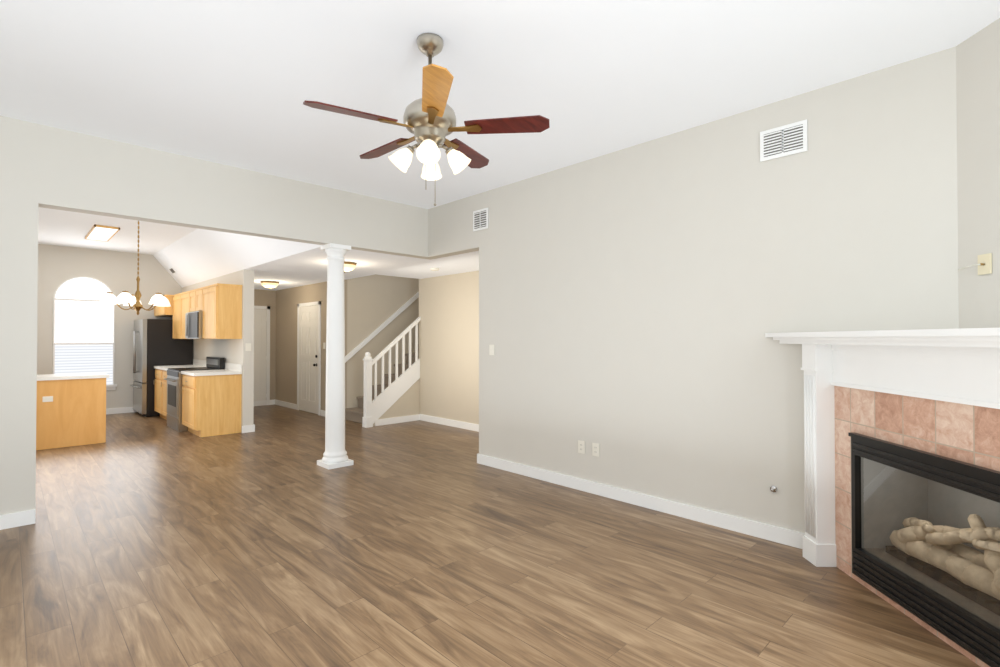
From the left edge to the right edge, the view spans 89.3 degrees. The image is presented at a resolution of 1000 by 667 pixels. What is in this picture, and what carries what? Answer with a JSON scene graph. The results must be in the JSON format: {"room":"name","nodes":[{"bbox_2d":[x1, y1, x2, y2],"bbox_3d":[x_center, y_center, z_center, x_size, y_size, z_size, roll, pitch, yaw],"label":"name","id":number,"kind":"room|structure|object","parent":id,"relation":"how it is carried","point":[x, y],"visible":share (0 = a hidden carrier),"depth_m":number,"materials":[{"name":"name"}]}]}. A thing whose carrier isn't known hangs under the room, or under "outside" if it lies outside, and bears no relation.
{"room":"living room","nodes":[
{"label":"living room","id":0,"kind":"room"},
{"bbox_2d":[85,224,119,240],"bbox_3d":[-6.177,-1.550,7.847,0.300,0.029,1.280,1,-1,-44],"label":"ceiling light panel","id":1,"kind":"object","parent":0,"point":[97,232],"depth_m":7.72,"materials":[{"name":"white plastic"}]},
{"bbox_2d":[37,244,181,408],"bbox_3d":[-7.773,-0.027,9.062,3.850,3.050,0.150,1,-1,-44],"label":"wall","id":2,"kind":"structure","parent":0,"point":[118,270],"depth_m":9.49,"materials":[{"name":"paint"}]},
{"bbox_2d":[53,277,116,389],"bbox_3d":[-7.517,0.008,9.165,0.940,2.082,0.050,1,-1,-44],"label":"arched window","id":3,"kind":"structure","parent":2,"relation":"in","point":[83,328],"depth_m":9.16,"materials":[{"name":"white glass"}]},
{"bbox_2d":[106,407,136,413],"bbox_3d":[-7.768,1.444,8.934,3.700,0.105,0.015,1,-1,-44],"label":"baseboard","id":4,"kind":"structure","parent":2,"relation":"attached to","point":[124,409],"depth_m":9.53,"materials":[{"name":"white wood"}]},
{"bbox_2d":[182,269,253,431],"bbox_3d":[-5.087,0.277,8.951,0.150,2.440,3.750,1,-1,-44],"label":"wall","id":5,"kind":"structure","parent":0,"point":[233,350],"depth_m":7.65,"materials":[{"name":"beige paint"}]},
{"bbox_2d":[0,116,436,514],"bbox_3d":[-2.759,-0.074,4.732,5.300,3.050,0.150,1,-1,-44],"label":"wall","id":6,"kind":"structure","parent":0,"point":[49,167],"depth_m":4.18,"materials":[{"name":"paint"}]},
{"bbox_2d":[0,509,34,529],"bbox_3d":[-4.013,1.384,3.380,1.340,0.105,0.015,1,-1,-44],"label":"baseboard","id":7,"kind":"structure","parent":6,"relation":"attached to","point":[22,518],"depth_m":3.77,"materials":[{"name":"white wood"}]},
{"bbox_2d":[153,229,321,286],"bbox_3d":[-4.379,-1.261,7.773,0.500,0.610,6.450,1,-1,-44],"label":"ceiling","id":8,"kind":"structure","parent":0,"point":[201,255],"depth_m":7.74,"materials":[{"name":"paint"}]},
{"bbox_2d":[254,289,275,399],"bbox_3d":[-5.385,0.293,10.404,1.450,2.440,0.150,1,-1,-44],"label":"wall","id":9,"kind":"structure","parent":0,"point":[261,297],"depth_m":10.80,"materials":[{"name":"beige paint"}]},
{"bbox_2d":[275,280,346,414],"bbox_3d":[-3.748,-0.593,9.878,0.150,4.200,2.900,1,-1,-44],"label":"wall","id":10,"kind":"structure","parent":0,"point":[287,300],"depth_m":10.21,"materials":[{"name":"beige paint"}]},
{"bbox_2d":[244,247,443,290],"bbox_3d":[-3.409,-1.254,8.367,1.720,0.610,5.950,1,-1,-44],"label":"ceiling","id":11,"kind":"structure","parent":0,"point":[308,267],"depth_m":7.26,"materials":[{"name":"white paint"}]},
{"bbox_2d":[261,281,278,288],"bbox_3d":[-4.179,-0.873,9.184,0.310,0.133,0.310,1,-1,-44],"label":"hall ceiling light","id":12,"kind":"object","parent":11,"relation":"attached to","point":[268,284],"visible":1,"depth_m":9.08,"materials":[{"name":"white glass"}]},
{"bbox_2d":[344,261,356,272],"bbox_3d":[-2.124,-0.898,6.928,0.310,0.133,0.310,1,-1,-44],"label":"hall ceiling light","id":13,"kind":"object","parent":11,"relation":"attached to","point":[348,266],"visible":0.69,"depth_m":6.85,"materials":[{"name":"white glass"}]},
{"bbox_2d":[347,274,418,407],"bbox_3d":[-1.105,-0.586,10.531,4.550,4.200,0.150,1,-1,-44],"label":"wall","id":14,"kind":"structure","parent":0,"point":[372,299],"depth_m":9.28,"materials":[{"name":"beige paint"}]},
{"bbox_2d":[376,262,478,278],"bbox_3d":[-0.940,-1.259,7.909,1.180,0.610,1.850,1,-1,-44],"label":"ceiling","id":15,"kind":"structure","parent":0,"point":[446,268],"depth_m":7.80,"materials":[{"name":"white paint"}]},
{"bbox_2d":[419,271,478,423],"bbox_3d":[-0.236,-0.617,7.702,0.150,4.200,3.222,1,-1,-44],"label":"wall","id":16,"kind":"structure","parent":0,"point":[448,304],"depth_m":8.18,"materials":[{"name":"paint"}]},
{"bbox_2d":[420,414,478,431],"bbox_3d":[-0.348,1.431,7.674,0.015,0.105,2.970,1,-1,-44],"label":"baseboard","id":17,"kind":"structure","parent":16,"relation":"attached to","point":[454,423],"depth_m":8.12,"materials":[{"name":"white wood"}]},
{"bbox_2d":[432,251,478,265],"bbox_3d":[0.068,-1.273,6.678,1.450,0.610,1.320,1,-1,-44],"label":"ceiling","id":18,"kind":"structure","parent":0,"point":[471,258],"depth_m":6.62,"materials":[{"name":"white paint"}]},
{"bbox_2d":[0,404,979,666],"bbox_3d":[-0.994,1.512,5.768,11.000,0.100,16.000,1,-1,-44],"label":"floor","id":19,"kind":"structure","parent":0,"point":[153,544],"depth_m":3.03,"materials":[{"name":"brown wood"}]},
{"bbox_2d":[36,372,108,449],"bbox_3d":[-6.306,1.011,6.341,2.166,0.915,0.680,1,-1,-44],"label":"base cabinet","id":20,"kind":"object","parent":19,"relation":"on","point":[70,408],"visible":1,"depth_m":6.60,"materials":[{"name":"brown wood"}]},
{"bbox_2d":[130,319,192,416],"bbox_3d":[-6.408,0.624,9.566,0.852,1.760,0.900,1,-1,-44],"label":"refrigerator","id":21,"kind":"object","parent":19,"relation":"on","point":[154,344],"visible":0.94,"depth_m":9.18,"materials":[{"name":"silver metal"}]},
{"bbox_2d":[164,357,224,431],"bbox_3d":[-4.914,0.938,8.114,0.691,1.100,0.760,1,-1,-44],"label":"range","id":22,"kind":"object","parent":19,"relation":"on","point":[174,376],"visible":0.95,"depth_m":7.88,"materials":[{"name":"silver metal"}]},
{"bbox_2d":[154,283,241,436],"bbox_3d":[-5.373,0.389,8.664,0.650,2.210,3.680,1,-1,-44],"label":"kitchen cabinets","id":23,"kind":"object","parent":19,"relation":"on","point":[211,399],"visible":0.87,"depth_m":7.49,"materials":[{"name":"brown wood"}]},
{"bbox_2d":[185,311,203,338],"bbox_3d":[-4.806,-0.131,8.231,0.449,0.430,0.770,1,-1,-44],"label":"microwave","id":24,"kind":"object","parent":23,"relation":"attached to","point":[193,320],"visible":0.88,"depth_m":7.99,"materials":[{"name":"silver metal"}]},
{"bbox_2d":[317,243,352,469],"bbox_3d":[-1.834,0.241,5.642,0.290,2.440,0.290,1,-1,-44],"label":"column","id":25,"kind":"structure","parent":19,"relation":"on","point":[335,456],"depth_m":5.56,"materials":[{"name":"white paint"}]},
{"bbox_2d":[345,317,420,427],"bbox_3d":[-0.950,0.018,9.841,4.242,2.976,1.038,1,-1,-44],"label":"stairs","id":26,"kind":"structure","parent":19,"relation":"on","point":[397,398],"depth_m":8.45,"materials":[{"name":"wood"}]},
{"bbox_2d":[765,328,999,666],"bbox_3d":[2.204,0.706,2.482,0.712,1.442,2.121,0,-1,1],"label":"fireplace","id":27,"kind":"object","parent":19,"relation":"on","point":[902,427],"visible":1,"depth_m":2.60,"materials":[{"name":"paint"}]},
{"bbox_2d":[0,0,999,254],"bbox_3d":[-2.428,-1.677,4.409,5.600,0.150,14.600,1,-1,-44],"label":"ceiling","id":28,"kind":"structure","parent":0,"point":[226,82],"depth_m":3.06,"materials":[{"name":"white paint"}]},
{"bbox_2d":[99,221,170,314],"bbox_3d":[-4.458,-0.902,6.225,0.736,1.358,0.716,1,-1,-44],"label":"chandelier","id":29,"kind":"object","parent":28,"relation":"hanging from","point":[128,299],"visible":0.94,"depth_m":6.12,"materials":[{"name":"white glass"}]},
{"bbox_2d":[303,33,549,205],"bbox_3d":[-0.423,-1.160,2.816,1.263,0.916,1.222,1,-1,-44],"label":"ceiling fan","id":30,"kind":"object","parent":28,"relation":"hanging from","point":[430,118],"depth_m":2.72,"materials":[{"name":"brown wood"}]},
{"bbox_2d":[428,46,958,532],"bbox_3d":[0.969,-0.075,4.591,0.150,3.050,5.250,1,-1,-44],"label":"wall","id":31,"kind":"structure","parent":0,"point":[642,339],"depth_m":3.84,"materials":[{"name":"paint"}]},
{"bbox_2d":[473,208,487,231],"bbox_3d":[-0.221,-1.283,5.706,0.013,0.230,0.250,1,-1,-44],"label":"air vent","id":32,"kind":"object","parent":31,"relation":"in","point":[480,217],"visible":1,"depth_m":5.70,"materials":[{"name":"white metal"}]},
{"bbox_2d":[489,345,493,354],"bbox_3d":[-0.091,0.180,5.559,0.012,0.115,0.075,1,-1,-44],"label":"wall switch","id":33,"kind":"object","parent":31,"relation":"attached to","point":[491,347],"visible":1,"depth_m":5.56,"materials":[{"name":"white plastic"}]},
{"bbox_2d":[578,440,584,453],"bbox_3d":[0.753,1.051,4.683,0.008,0.115,0.075,1,-1,-44],"label":"wall outlet","id":34,"kind":"object","parent":31,"relation":"attached to","point":[581,444],"visible":1,"depth_m":4.68,"materials":[{"name":"white plastic"}]},
{"bbox_2d":[592,443,599,456],"bbox_3d":[0.865,1.050,4.568,0.008,0.115,0.075,1,-1,-44],"label":"wall outlet","id":35,"kind":"object","parent":31,"relation":"attached to","point":[595,447],"visible":1,"depth_m":4.56,"materials":[{"name":"white plastic"}]},
{"bbox_2d":[478,454,804,548],"bbox_3d":[0.916,1.396,4.510,0.015,0.105,3.330,1,-1,-44],"label":"baseboard","id":36,"kind":"structure","parent":31,"relation":"attached to","point":[788,537],"depth_m":4.10,"materials":[{"name":"white wood"}]},
{"bbox_2d":[770,486,776,491],"bbox_3d":[1.883,1.078,3.494,0.047,0.044,0.043,1,-1,-44],"label":"gas valve","id":37,"kind":"object","parent":31,"relation":"attached to","point":[772,488],"visible":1,"depth_m":3.50,"materials":[{"name":"silver metal"}]},
{"bbox_2d":[760,119,807,161],"bbox_3d":[1.945,-1.322,3.479,0.013,0.210,0.295,1,-1,-44],"label":"air vent","id":38,"kind":"object","parent":31,"relation":"in","point":[792,138],"visible":1,"depth_m":3.47,"materials":[{"name":"white metal"}]},
{"bbox_2d":[956,18,999,327],"bbox_3d":[2.688,-0.114,1.067,0.283,3.050,3.536,0,-1,1],"label":"wall","id":39,"kind":"structure","parent":0,"point":[978,56],"depth_m":2.72,"materials":[{"name":"paint"}]},
{"bbox_2d":[958,253,991,274],"bbox_3d":[2.547,-0.365,2.734,0.040,0.106,0.188,0,-1,1],"label":"outlet","id":40,"kind":"object","parent":39,"relation":"attached to","point":[984,264],"visible":1,"depth_m":2.67,"materials":[{"name":"beige plastic"}]},
{"bbox_3d":[0.037,-0.591,10.074,3.550,4.200,0.202,1,-1,-44],"label":"wall","id":41,"kind":"structure","parent":0,"visible":0},
{"bbox_2d":[245,343,250,350],"bbox_3d":[-3.779,0.205,7.599,0.080,0.115,0.006,1,-1,-44],"label":"light switch","id":42,"kind":"object","parent":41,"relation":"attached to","point":[247,345],"visible":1,"depth_m":7.59,"materials":[{"name":"white plastic"}]},
{"bbox_2d":[242,425,254,432],"bbox_3d":[-3.774,1.430,7.588,0.182,0.105,0.015,1,-1,-44],"label":"baseboard","id":43,"kind":"structure","parent":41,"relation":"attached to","point":[248,428],"depth_m":7.58,"materials":[{"name":"white wood"}]},
{"bbox_2d":[254,306,269,404],"bbox_3d":[-5.209,0.465,10.408,0.940,2.095,0.084,1,-1,-44],"label":"closet door","id":44,"kind":"structure","parent":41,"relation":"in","point":[261,313],"depth_m":10.65,"materials":[{"name":"white wood"}]},
{"bbox_2d":[254,399,274,405],"bbox_3d":[-5.327,1.459,10.332,1.450,0.105,0.015,1,-1,-44],"label":"baseboard","id":45,"kind":"structure","parent":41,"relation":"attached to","point":[272,402],"depth_m":10.64,"materials":[{"name":"white wood"}]},
{"bbox_2d":[275,399,296,409],"bbox_3d":[-4.421,1.460,10.429,0.015,0.105,1.140,1,-1,-44],"label":"baseboard","id":46,"kind":"structure","parent":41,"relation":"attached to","point":[277,402],"depth_m":10.37,"materials":[{"name":"white wood"}]},
{"bbox_2d":[297,301,320,414],"bbox_3d":[-3.673,0.457,9.619,0.084,2.095,1.010,1,-1,-44],"label":"entry door","id":47,"kind":"structure","parent":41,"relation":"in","point":[309,316],"depth_m":9.61,"materials":[{"name":"white wood"}]},
{"bbox_2d":[345,292,418,362],"bbox_3d":[-1.718,-0.632,9.807,2.840,2.372,0.027,1,-1,-44],"label":"wall rail","id":48,"kind":"object","parent":41,"relation":"attached to","point":[382,326],"visible":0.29,"depth_m":9.33,"materials":[{"name":"white wood"}]}
]}

